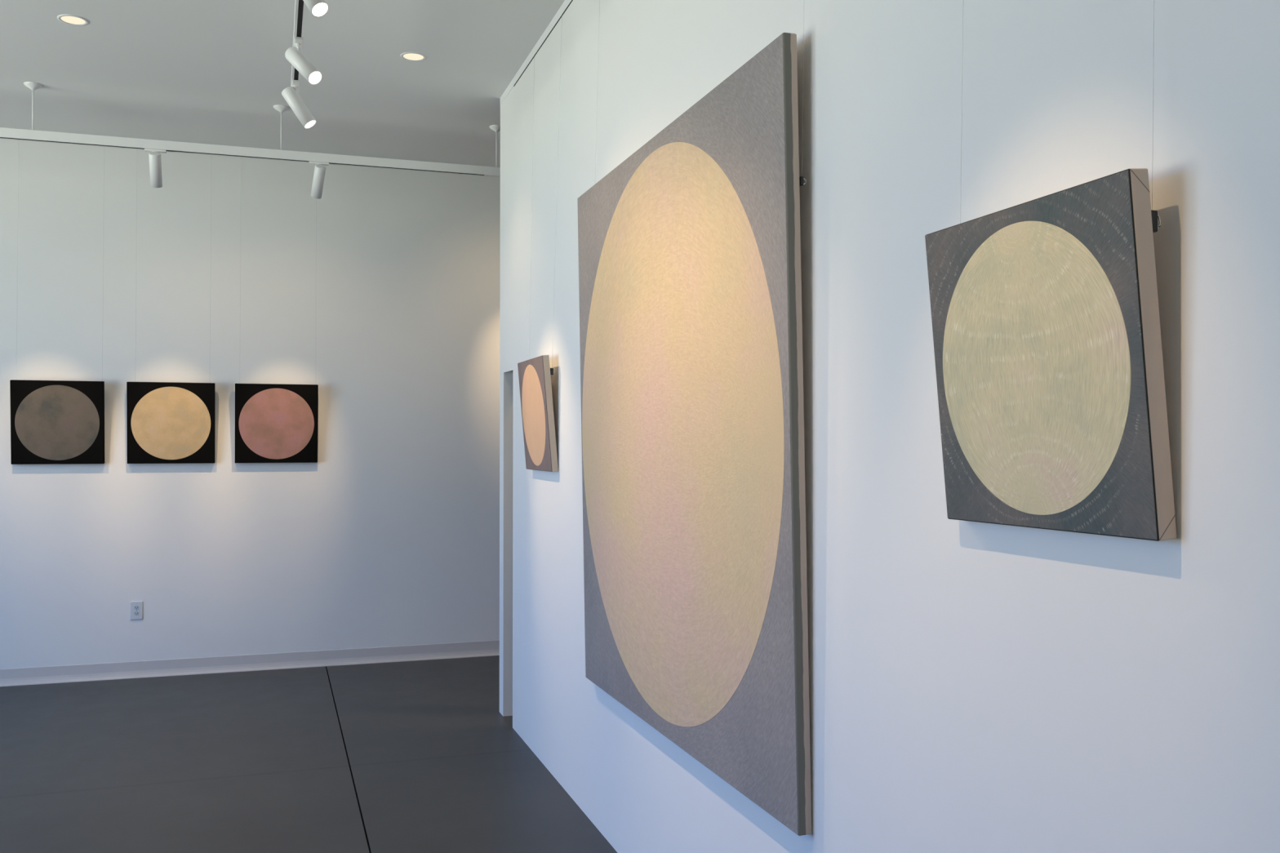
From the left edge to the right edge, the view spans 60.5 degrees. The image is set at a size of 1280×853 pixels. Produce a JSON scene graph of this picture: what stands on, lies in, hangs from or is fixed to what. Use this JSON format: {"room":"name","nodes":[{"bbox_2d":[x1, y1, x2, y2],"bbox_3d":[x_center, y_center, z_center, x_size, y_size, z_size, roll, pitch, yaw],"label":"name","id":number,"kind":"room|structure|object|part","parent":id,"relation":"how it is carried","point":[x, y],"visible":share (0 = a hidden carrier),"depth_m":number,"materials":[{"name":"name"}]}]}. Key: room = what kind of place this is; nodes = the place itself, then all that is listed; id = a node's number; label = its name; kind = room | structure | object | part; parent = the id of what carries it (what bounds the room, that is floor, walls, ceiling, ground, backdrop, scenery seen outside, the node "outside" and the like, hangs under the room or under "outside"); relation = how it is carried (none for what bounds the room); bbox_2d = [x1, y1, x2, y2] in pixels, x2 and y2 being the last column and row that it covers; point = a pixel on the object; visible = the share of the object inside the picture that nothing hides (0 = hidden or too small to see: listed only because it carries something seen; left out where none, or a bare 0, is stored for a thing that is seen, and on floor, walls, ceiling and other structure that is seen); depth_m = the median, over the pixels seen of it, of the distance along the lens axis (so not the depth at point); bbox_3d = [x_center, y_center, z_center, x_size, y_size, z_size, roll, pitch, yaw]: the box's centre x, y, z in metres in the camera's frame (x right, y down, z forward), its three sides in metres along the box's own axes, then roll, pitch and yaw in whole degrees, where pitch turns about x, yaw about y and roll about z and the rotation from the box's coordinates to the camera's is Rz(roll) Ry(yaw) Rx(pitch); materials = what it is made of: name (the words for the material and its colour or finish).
{"room":"art gallery","nodes":[
{"label":"art gallery","id":0,"kind":"room"},
{"bbox_2d":[0,138,500,669],"bbox_3d":[-3.157,-0.118,7.543,10.000,3.600,0.200,0,-1,-19],"label":"wall","id":1,"kind":"structure","parent":0,"point":[380,292],"depth_m":7.60,"materials":[{"name":"white paint"}]},
{"bbox_2d":[9,379,104,464],"bbox_3d":[-3.802,-0.027,7.175,0.545,0.546,0.084,0,-1,-19],"label":"painting","id":2,"kind":"object","parent":1,"relation":"attached to","point":[53,422],"visible":1,"depth_m":7.15,"materials":[{"name":"black paint"}]},
{"bbox_2d":[130,601,142,619],"bbox_3d":[-3.368,1.231,7.343,0.076,0.120,0.010,0,-1,-19],"label":"power outlet","id":3,"kind":"object","parent":1,"relation":"attached to","point":[136,607],"visible":1,"depth_m":7.34,"materials":[{"name":"white plastic"}]},
{"bbox_2d":[126,382,214,463],"bbox_3d":[-3.154,-0.024,7.391,0.545,0.546,0.084,0,-1,-19],"label":"painting","id":4,"kind":"object","parent":1,"relation":"attached to","point":[167,422],"visible":1,"depth_m":7.37,"materials":[{"name":"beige paint"}]},
{"bbox_2d":[0,640,499,686],"bbox_3d":[-3.121,1.626,7.412,9.600,0.108,0.026,0,-1,-19],"label":"baseboard","id":5,"kind":"structure","parent":1,"relation":"attached to","point":[220,664],"depth_m":7.54,"materials":[{"name":"white wood"}]},
{"bbox_2d":[235,383,318,462],"bbox_3d":[-2.515,-0.021,7.605,0.545,0.546,0.084,0,-1,-19],"label":"painting","id":6,"kind":"object","parent":1,"relation":"attached to","point":[275,423],"visible":1,"depth_m":7.58,"materials":[{"name":"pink paint"}]},
{"bbox_2d":[0,0,564,167],"bbox_3d":[-1.276,-2.094,1.949,10.000,0.200,12.053,0,-1,-19],"label":"ceiling","id":7,"kind":"structure","parent":0,"point":[211,72],"depth_m":5.96,"materials":[{"name":"white paint"}]},
{"bbox_2d":[57,13,88,25],"bbox_3d":[-2.716,-1.947,5.260,0.136,0.004,0.136,0,-1,-19],"label":"recessed light","id":8,"kind":"object","parent":7,"relation":"in","point":[73,20],"visible":1,"depth_m":5.26,"materials":[{"name":"white plastic"}]},
{"bbox_2d":[0,81,500,177],"bbox_3d":[-3.013,-1.775,6.348,6.900,0.318,0.092,0,-1,-19],"label":"track","id":9,"kind":"object","parent":7,"relation":"hanging from","point":[32,135],"visible":0.72,"depth_m":6.55,"materials":[{"name":"white metal"}]},
{"bbox_3d":[-3.433,-1.798,6.208,0.007,0.253,0.008,0,-1,-19],"label":"suspension rod","id":10,"kind":"part","parent":9,"relation":"part of","materials":[{"name":"white metal"}]},
{"bbox_2d":[144,148,166,187],"bbox_3d":[-2.832,-1.508,6.419,0.116,0.215,0.159,0,-1,-19],"label":"track spotlight","id":11,"kind":"object","parent":9,"relation":"hanging from","point":[154,156],"visible":1,"depth_m":6.40,"materials":[{"name":"white metal"}]},
{"bbox_3d":[-3.013,-1.643,6.346,6.900,0.053,0.040,0,-1,-19],"label":"rail","id":12,"kind":"part","parent":9,"relation":"part of","materials":[{"name":"white metal"}]},
{"bbox_3d":[-2.167,-1.792,6.632,0.007,0.253,0.008,0,-1,-19],"label":"suspension rod","id":13,"kind":"part","parent":9,"relation":"part of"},
{"bbox_2d":[308,160,328,199],"bbox_3d":[-1.963,-1.504,6.710,0.116,0.215,0.158,0,-1,-19],"label":"track spotlight","id":14,"kind":"object","parent":9,"relation":"hanging from","point":[319,170],"visible":1,"depth_m":6.68,"materials":[{"name":"white metal"}]},
{"bbox_3d":[-0.920,-1.786,7.049,0.007,0.253,0.008,0,-1,-19],"label":"suspension rod","id":15,"kind":"part","parent":9,"relation":"part of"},
{"bbox_2d":[290,0,306,95],"bbox_3d":[-0.418,-1.840,1.583,0.040,0.318,8.220,0,-1,-19],"label":"track","id":16,"kind":"object","parent":7,"relation":"hanging from","point":[300,5],"visible":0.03,"depth_m":4.51,"materials":[{"name":"metal"}]},
{"bbox_2d":[281,80,316,128],"bbox_3d":[-1.623,-1.524,5.225,0.158,0.214,0.116,0,-1,-19],"label":"track spotlight","id":17,"kind":"object","parent":16,"relation":"hanging from","point":[290,94],"visible":1,"depth_m":5.19,"materials":[{"name":"white metal"}]},
{"bbox_3d":[-1.637,-1.600,5.221,0.028,0.041,0.028,0,-1,-19],"label":"stem","id":18,"kind":"part","parent":17,"relation":"part of","materials":[{"name":"white metal"}]},
{"bbox_2d":[284,36,322,84],"bbox_3d":[-1.429,-1.540,4.651,0.188,0.198,0.089,-1,-1,39],"label":"track spotlight","id":19,"kind":"object","parent":16,"relation":"hanging from","point":[306,68],"visible":1,"depth_m":4.63,"materials":[{"name":"white metal"}]},
{"bbox_3d":[-1.453,-1.607,4.671,0.028,0.041,0.028,0,-1,-19],"label":"stem","id":20,"kind":"part","parent":19,"relation":"part of","materials":[{"name":"white metal"}]},
{"bbox_2d":[302,0,328,17],"bbox_3d":[-1.172,-1.544,3.863,0.167,0.212,0.091,-1,-1,37],"label":"track spotlight","id":21,"kind":"object","parent":16,"relation":"hanging from","point":[318,8],"visible":1,"depth_m":3.83,"materials":[{"name":"white metal"}]},
{"bbox_2d":[400,51,426,61],"bbox_3d":[-1.189,-1.940,5.761,0.136,0.004,0.136,0,-1,-19],"label":"recessed light","id":22,"kind":"object","parent":7,"relation":"in","point":[410,55],"visible":1,"depth_m":5.76,"materials":[{"name":"white plastic"}]},
{"bbox_2d":[0,655,617,852],"bbox_3d":[-1.276,1.706,1.898,10.000,0.200,12.053,0,-1,-19],"label":"floor","id":23,"kind":"structure","parent":0,"point":[419,756],"depth_m":5.28,"materials":[{"name":"concrete"}]},
{"bbox_2d":[499,0,1279,852],"bbox_3d":[0.831,-0.197,1.738,0.150,3.600,9.963,0,-1,-19],"label":"wall","id":24,"kind":"structure","parent":0,"point":[975,686],"depth_m":2.18,"materials":[{"name":"white paint"}]},
{"bbox_2d":[500,0,573,105],"bbox_3d":[0.759,-1.971,1.737,0.002,0.052,9.961,0,-1,-19],"label":"trim","id":25,"kind":"structure","parent":24,"relation":"attached to","point":[566,4],"depth_m":5.55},
{"bbox_2d":[517,355,558,471],"bbox_3d":[-0.502,-0.058,5.353,0.078,0.544,0.546,0,-1,-18],"label":"painting","id":26,"kind":"object","parent":24,"relation":"attached to","point":[534,374],"visible":1,"depth_m":5.26,"materials":[{"name":"beige fabric"}]},
{"bbox_2d":[550,368,555,374],"bbox_3d":[-0.390,-1.064,5.082,0.026,1.675,0.101,0,-1,-23],"label":"cable","id":27,"kind":"object","parent":24,"relation":"attached to","point":[551,369],"visible":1,"depth_m":5.10,"materials":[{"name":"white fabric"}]},
{"bbox_2d":[577,32,812,835],"bbox_3d":[0.087,0.029,3.615,0.050,1.977,1.926,-1,-1,-19],"label":"painting","id":28,"kind":"object","parent":24,"relation":"attached to","point":[694,490],"visible":1,"depth_m":3.21,"materials":[{"name":"beige fabric"}]},
{"bbox_2d":[799,176,806,186],"bbox_3d":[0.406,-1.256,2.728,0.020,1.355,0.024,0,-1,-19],"label":"bracket","id":29,"kind":"object","parent":28,"relation":"attached to","point":[801,178],"visible":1,"depth_m":2.72,"materials":[{"name":"black metal"}]},
{"bbox_2d":[924,168,1177,541],"bbox_3d":[0.667,-0.101,1.856,0.082,0.549,0.533,0,-1,-18],"label":"painting","id":30,"kind":"object","parent":24,"relation":"attached to","point":[1045,310],"visible":1,"depth_m":1.77,"materials":[{"name":"beige fabric"}]},
{"bbox_2d":[1151,209,1160,232],"bbox_3d":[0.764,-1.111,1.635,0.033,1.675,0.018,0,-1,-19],"label":"bracket","id":31,"kind":"object","parent":30,"relation":"attached to","point":[1155,215],"visible":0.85,"depth_m":1.62,"materials":[{"name":"black metal"}]}
]}

